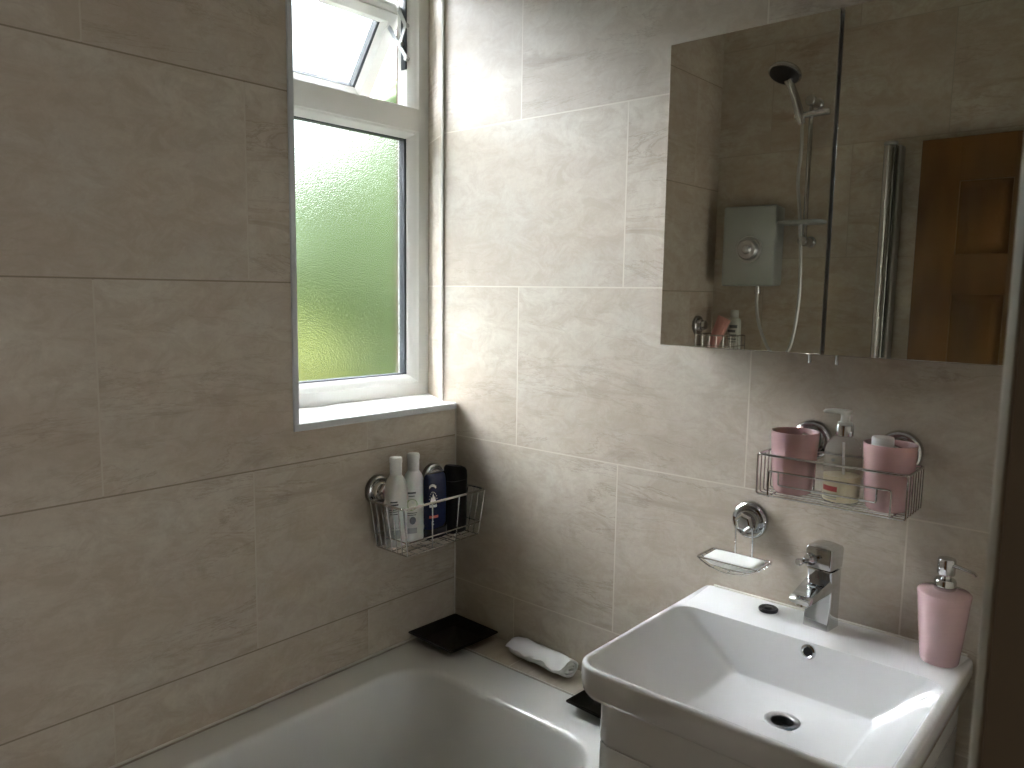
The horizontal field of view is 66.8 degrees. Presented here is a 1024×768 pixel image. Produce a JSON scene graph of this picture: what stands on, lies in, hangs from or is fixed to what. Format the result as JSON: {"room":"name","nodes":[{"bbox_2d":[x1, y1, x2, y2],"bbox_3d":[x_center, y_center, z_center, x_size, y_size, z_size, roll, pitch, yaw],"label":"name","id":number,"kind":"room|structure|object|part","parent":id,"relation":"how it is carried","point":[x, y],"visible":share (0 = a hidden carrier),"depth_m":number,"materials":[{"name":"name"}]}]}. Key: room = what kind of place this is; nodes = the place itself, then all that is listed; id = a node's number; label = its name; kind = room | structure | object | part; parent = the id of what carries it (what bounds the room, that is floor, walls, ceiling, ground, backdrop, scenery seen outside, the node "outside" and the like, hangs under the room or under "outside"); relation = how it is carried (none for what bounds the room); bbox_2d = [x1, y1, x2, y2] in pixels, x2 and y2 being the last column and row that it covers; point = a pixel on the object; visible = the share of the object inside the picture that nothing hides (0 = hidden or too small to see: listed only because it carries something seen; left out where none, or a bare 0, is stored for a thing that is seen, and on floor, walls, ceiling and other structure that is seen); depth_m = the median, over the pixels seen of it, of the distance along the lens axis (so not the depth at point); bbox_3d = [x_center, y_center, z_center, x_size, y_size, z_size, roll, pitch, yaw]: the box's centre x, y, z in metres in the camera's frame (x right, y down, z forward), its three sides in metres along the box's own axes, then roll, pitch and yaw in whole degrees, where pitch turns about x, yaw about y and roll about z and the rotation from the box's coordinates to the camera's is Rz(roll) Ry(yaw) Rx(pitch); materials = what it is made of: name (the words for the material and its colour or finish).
{"room":"bathroom","nodes":[
{"label":"bathroom","id":0,"kind":"room"},
{"bbox_2d":[0,0,454,767],"bbox_3d":[-0.830,-0.081,1.542,0.320,2.705,2.025,7,9,41],"label":"wall","id":1,"kind":"structure","parent":0,"point":[177,559],"depth_m":1.49,"materials":[{"name":"tile"}]},
{"bbox_2d":[285,0,456,431],"bbox_3d":[-0.310,-0.526,1.838,0.012,1.234,0.504,7,9,41],"label":"trim","id":2,"kind":"structure","parent":1,"relation":"attached to","point":[297,427],"depth_m":1.69,"materials":[{"name":"grey plastic"}]},
{"bbox_2d":[292,0,453,423],"bbox_3d":[-0.462,-0.545,2.027,0.477,1.234,0.587,7,9,41],"label":"window","id":3,"kind":"structure","parent":1,"relation":"in","point":[361,160],"depth_m":2.12,"materials":[{"name":"white plastic"}]},
{"bbox_3d":[-0.552,-0.931,2.075,0.130,0.176,0.413,7,9,41],"label":"sash pane","id":4,"kind":"part","parent":3,"relation":"part of","materials":[{"name":"clear glass"}]},
{"bbox_3d":[-0.551,-0.930,2.074,0.213,0.274,0.513,7,9,41],"label":"opening sash","id":5,"kind":"part","parent":3,"relation":"part of","materials":[{"name":"white plastic"}]},
{"bbox_3d":[-0.470,-0.342,2.058,0.004,0.668,0.467,7,9,41],"label":"frosted pane","id":6,"kind":"part","parent":3,"relation":"part of","materials":[{"name":"clear glass"}]},
{"bbox_3d":[-0.400,0.071,1.989,0.225,0.022,0.504,7,9,41],"label":"sill","id":7,"kind":"part","parent":3,"relation":"part of","materials":[{"name":"white plastic"}]},
{"bbox_3d":[-0.317,-0.966,2.152,0.089,0.150,0.012,7,9,41],"label":"stay arm","id":8,"kind":"part","parent":3,"relation":"part of","materials":[{"name":"silver metal"}]},
{"bbox_3d":[-0.227,0.046,2.223,0.176,0.022,0.078,7,9,41],"label":"sill","id":9,"kind":"part","parent":3,"relation":"part of","materials":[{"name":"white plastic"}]},
{"bbox_2d":[365,463,485,556],"bbox_3d":[-0.213,0.309,1.950,0.146,0.176,0.282,7,9,41],"label":"shower caddy","id":10,"kind":"object","parent":1,"relation":"attached to","point":[375,487],"visible":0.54,"depth_m":1.89,"materials":[{"name":"silver metal"}]},
{"bbox_2d":[365,474,386,504],"bbox_3d":[-0.318,0.262,1.904,0.041,0.076,0.076,7,9,41],"label":"cup","id":11,"kind":"object","parent":10,"relation":"on","point":[375,487],"depth_m":1.89,"materials":[{"name":"silver metal"}]},
{"bbox_2d":[384,456,406,547],"bbox_3d":[-0.284,0.286,1.895,0.044,0.220,0.061,7,9,41],"label":"shampoo bottle","id":12,"kind":"object","parent":10,"relation":"in","point":[395,493],"visible":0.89,"depth_m":1.88,"materials":[{"name":"white plastic"}]},
{"bbox_2d":[404,452,423,541],"bbox_3d":[-0.247,0.281,1.943,0.044,0.220,0.060,7,9,41],"label":"shampoo bottle","id":13,"kind":"object","parent":10,"relation":"in","point":[414,478],"visible":0.9,"depth_m":1.92,"materials":[{"name":"white plastic"}]},
{"bbox_3d":[-0.206,0.277,1.941,0.129,0.006,0.282,7,9,41],"label":"rail","id":14,"kind":"part","parent":10,"relation":"part of","materials":[{"name":"silver metal"}]},
{"bbox_2d":[422,463,443,477],"bbox_3d":[-0.197,0.248,2.042,0.041,0.076,0.076,7,9,41],"label":"cup","id":15,"kind":"object","parent":10,"relation":"on","point":[432,467],"depth_m":2.04,"materials":[{"name":"silver metal"}]},
{"bbox_2d":[423,471,446,539],"bbox_3d":[-0.195,0.306,1.969,0.041,0.166,0.070,7,9,41],"label":"bottle","id":16,"kind":"object","parent":10,"relation":"in","point":[435,483],"visible":0.91,"depth_m":1.95,"materials":[{"name":"blue plastic"}]},
{"bbox_2d":[444,464,466,533],"bbox_3d":[-0.147,0.294,2.014,0.044,0.180,0.063,7,9,41],"label":"bottle","id":17,"kind":"object","parent":10,"relation":"in","point":[456,475],"visible":0.84,"depth_m":1.99,"materials":[{"name":"black plastic"}]},
{"bbox_2d":[440,0,444,400],"bbox_3d":[-0.184,-0.554,2.063,0.008,1.208,0.008,7,9,41],"label":"trim","id":18,"kind":"structure","parent":1,"relation":"attached to","point":[442,1],"depth_m":2.07,"materials":[{"name":"grey plastic"}]},
{"bbox_2d":[428,0,1003,767],"bbox_3d":[0.393,-0.083,1.714,1.822,2.705,0.160,7,9,41],"label":"wall","id":19,"kind":"structure","parent":0,"point":[607,457],"depth_m":1.75,"materials":[{"name":"tile"}]},
{"bbox_2d":[697,501,771,575],"bbox_3d":[0.447,0.303,1.536,0.129,0.128,0.096,7,9,41],"label":"soap dish","id":20,"kind":"object","parent":19,"relation":"attached to","point":[750,519],"visible":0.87,"depth_m":1.54,"materials":[{"name":"silver metal"}]},
{"bbox_2d":[697,547,771,575],"bbox_3d":[0.438,0.355,1.533,0.129,0.023,0.072,7,9,41],"label":"wire tray","id":21,"kind":"object","parent":20,"relation":"on","point":[769,562],"depth_m":1.52,"materials":[{"name":"grey metal"}]},
{"bbox_2d":[704,549,764,572],"bbox_3d":[0.438,0.352,1.533,0.107,0.020,0.058,7,9,41],"label":"soap bar","id":22,"kind":"object","parent":20,"relation":"in","point":[720,555],"visible":0.97,"depth_m":1.52,"materials":[{"name":"white"}]},
{"bbox_2d":[732,501,768,538],"bbox_3d":[0.469,0.275,1.551,0.076,0.076,0.041,7,9,41],"label":"cup","id":23,"kind":"object","parent":20,"relation":"on","point":[750,519],"depth_m":1.54,"materials":[{"name":"silver metal"}]},
{"bbox_2d":[755,420,924,520],"bbox_3d":[0.584,0.145,1.382,0.258,0.133,0.123,7,9,41],"label":"wire caddy","id":24,"kind":"object","parent":19,"relation":"attached to","point":[825,434],"visible":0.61,"depth_m":1.35,"materials":[{"name":"silver metal"}]},
{"bbox_2d":[771,427,819,495],"bbox_3d":[0.517,0.142,1.426,0.084,0.114,0.084,7,9,41],"label":"tumbler","id":25,"kind":"object","parent":24,"relation":"in","point":[785,441],"visible":0.94,"depth_m":1.40,"materials":[{"name":"pink plastic"}]},
{"bbox_2d":[796,420,831,458],"bbox_3d":[0.556,0.107,1.456,0.076,0.076,0.041,7,9,41],"label":"cup","id":26,"kind":"object","parent":24,"relation":"on","point":[825,434],"depth_m":1.45,"materials":[{"name":"silver"}]},
{"bbox_2d":[755,451,924,520],"bbox_3d":[0.576,0.173,1.377,0.256,0.078,0.100,7,9,41],"label":"wire basket","id":27,"kind":"object","parent":24,"relation":"on","point":[763,453],"depth_m":1.33,"materials":[{"name":"grey metal"}]},
{"bbox_3d":[0.577,0.135,1.373,0.258,0.005,0.101,7,9,41],"label":"rail","id":28,"kind":"part","parent":24,"relation":"part of","materials":[{"name":"silver metal"}]},
{"bbox_2d":[822,408,862,504],"bbox_3d":[0.580,0.125,1.365,0.066,0.165,0.063,7,9,41],"label":"wash bottle","id":29,"kind":"object","parent":24,"relation":"in","point":[841,449],"visible":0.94,"depth_m":1.34,"materials":[{"name":"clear plastic"}]},
{"bbox_2d":[863,439,918,513],"bbox_3d":[0.638,0.157,1.317,0.084,0.114,0.084,7,9,41],"label":"tumbler","id":30,"kind":"object","parent":24,"relation":"in","point":[903,460],"visible":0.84,"depth_m":1.29,"materials":[{"name":"pink plastic"}]},
{"bbox_2d":[871,435,894,447],"bbox_3d":[0.629,0.147,1.324,0.036,0.116,0.036,7,9,41],"label":"tube","id":31,"kind":"object","parent":30,"relation":"in","point":[879,440],"visible":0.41,"depth_m":1.30,"materials":[{"name":"white plastic"}]},
{"bbox_2d":[885,430,923,468],"bbox_3d":[0.673,0.121,1.356,0.076,0.076,0.041,7,9,41],"label":"cup","id":32,"kind":"object","parent":24,"relation":"on","point":[901,435],"depth_m":1.35,"materials":[{"name":"silver"}]},
{"bbox_2d":[714,584,967,656],"bbox_3d":[0.601,0.444,1.479,0.468,0.007,0.007,7,9,41],"label":"sealant","id":33,"kind":"structure","parent":19,"relation":"attached to","point":[715,585],"depth_m":1.46,"materials":[{"name":"grey plastic"}]},
{"bbox_2d":[660,0,1023,365],"bbox_3d":[0.573,-0.329,1.342,0.632,0.584,0.120,7,9,41],"label":"upper cabinet","id":34,"kind":"object","parent":19,"relation":"attached to","point":[840,181],"visible":1,"depth_m":1.28,"materials":[{"name":"silver"}]},
{"bbox_3d":[0.415,-0.346,1.402,0.312,0.567,0.004,7,9,41],"label":"mirror pane","id":35,"kind":"part","parent":34,"relation":"part of","materials":[{"name":"silver metal"}]},
{"bbox_3d":[0.519,-0.045,1.352,0.006,0.018,0.006,7,9,41],"label":"handle","id":36,"kind":"part","parent":34,"relation":"part of","materials":[{"name":"silver metal"}]},
{"bbox_3d":[0.553,-0.041,1.322,0.006,0.018,0.006,7,9,41],"label":"handle","id":37,"kind":"part","parent":34,"relation":"part of","materials":[{"name":"silver metal"}]},
{"bbox_3d":[0.661,-0.319,1.200,0.314,0.568,0.012,7,9,41],"label":"cabinet door","id":38,"kind":"part","parent":34,"relation":"part of","materials":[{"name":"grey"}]},
{"bbox_3d":[0.655,-0.318,1.194,0.312,0.567,0.004,7,9,41],"label":"mirror pane","id":39,"kind":"part","parent":34,"relation":"part of","materials":[{"name":"silver metal"}]},
{"bbox_3d":[0.103,1.480,0.398,2.950,0.100,2.760,7,9,41],"label":"floor","id":40,"kind":"structure","parent":0,"visible":0},
{"bbox_2d":[119,638,600,767],"bbox_3d":[-0.479,1.039,1.282,0.739,0.552,1.613,7,9,41],"label":"bathtub","id":41,"kind":"object","parent":40,"relation":"on","point":[417,703],"visible":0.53,"depth_m":1.76,"materials":[{"name":"white ceramic"}]},
{"bbox_2d":[108,409,574,767],"bbox_3d":[-0.441,0.458,1.252,0.742,0.615,1.716,7,9,41],"label":"sealant","id":42,"kind":"structure","parent":41,"relation":"attached to","point":[411,638],"depth_m":1.80,"materials":[{"name":"grey plastic"}]},
{"bbox_2d":[464,635,583,695],"bbox_3d":[0.099,0.972,1.911,0.785,0.554,0.098,7,9,41],"label":"ledge","id":43,"kind":"object","parent":40,"relation":"on","point":[493,647],"visible":0.04,"depth_m":1.91,"materials":[{"name":"tile"}]},
{"bbox_2d":[408,613,497,652],"bbox_3d":[-0.155,0.662,2.042,0.169,0.023,0.169,7,9,43],"label":"soap tray","id":44,"kind":"object","parent":43,"relation":"on","point":[452,633],"visible":1,"depth_m":2.06,"materials":[{"name":"black plastic"}]},
{"bbox_2d":[505,637,577,677],"bbox_3d":[0.072,0.669,1.903,0.187,0.048,0.075,7,9,44],"label":"cloth","id":45,"kind":"object","parent":43,"relation":"on","point":[554,661],"visible":1,"depth_m":1.88,"materials":[{"name":"white fabric"}]},
{"bbox_2d":[566,690,600,718],"bbox_3d":[0.238,0.707,1.708,0.172,0.023,0.172,7,9,44],"label":"soap tray","id":46,"kind":"object","parent":43,"relation":"on","point":[581,700],"visible":0.29,"depth_m":1.71,"materials":[{"name":"black plastic"}]},
{"bbox_2d":[599,703,958,767],"bbox_3d":[0.436,0.921,1.342,0.444,0.800,0.495,7,9,41],"label":"vanity unit","id":47,"kind":"object","parent":40,"relation":"on","point":[626,741],"visible":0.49,"depth_m":1.23,"materials":[{"name":"white wood"}]},
{"bbox_2d":[581,585,972,767],"bbox_3d":[0.441,0.522,1.308,0.498,0.134,0.478,7,9,41],"label":"washbasin","id":48,"kind":"object","parent":47,"relation":"in","point":[738,677],"visible":1,"depth_m":1.32,"materials":[{"name":"white ceramic"}]},
{"bbox_2d":[789,540,843,631],"bbox_3d":[0.551,0.372,1.415,0.117,0.157,0.052,-5,9,-42],"label":"tap","id":49,"kind":"object","parent":48,"relation":"on","point":[818,593],"visible":1,"depth_m":1.42,"materials":[{"name":"silver metal"}]},
{"bbox_3d":[0.539,0.373,1.404,0.085,0.032,0.047,-5,9,-43],"label":"spout","id":50,"kind":"part","parent":49,"relation":"part of","materials":[{"name":"silver metal"}]},
{"bbox_2d":[917,556,977,667],"bbox_3d":[0.721,0.378,1.299,0.082,0.178,0.082,1,7,2],"label":"soap dispenser","id":51,"kind":"object","parent":48,"relation":"on","point":[944,607],"visible":1,"depth_m":1.28,"materials":[{"name":"pink ceramic"},{"name":"chrome"}]},
{"bbox_3d":[0.450,0.754,1.336,0.444,0.324,0.460,7,9,41],"label":"drawer","id":52,"kind":"part","parent":47,"relation":"part of","materials":[{"name":"white wood"}]},
{"bbox_3d":[0.388,0.062,0.483,0.100,2.705,1.715,7,9,41],"label":"wall","id":53,"kind":"structure","parent":0,"visible":0},
{"bbox_2d":[968,142,1023,767],"bbox_3d":[0.100,0.405,0.194,0.137,2.083,0.839,7,9,41],"label":"door frame","id":54,"kind":"structure","parent":53,"relation":"attached to","point":[1003,734],"depth_m":0.46,"materials":[{"name":"brown wood"}]},
{"label":"outside","id":55,"kind":"structure","parent":0,"visible":0},
{"bbox_3d":[-4.265,1.097,8.481,13.670,0.050,20.000,7,9,41],"label":"ground","id":56,"kind":"structure","parent":55,"visible":0},
{"bbox_2d":[376,79,395,103],"bbox_3d":[-0.610,-1.162,9.018,2.243,4.418,6.735,7,9,41],"label":"hedge","id":57,"kind":"object","parent":56,"relation":"on","point":[388,94],"visible":0.02,"depth_m":7.90,"materials":[{"name":"green plant"}]}
]}

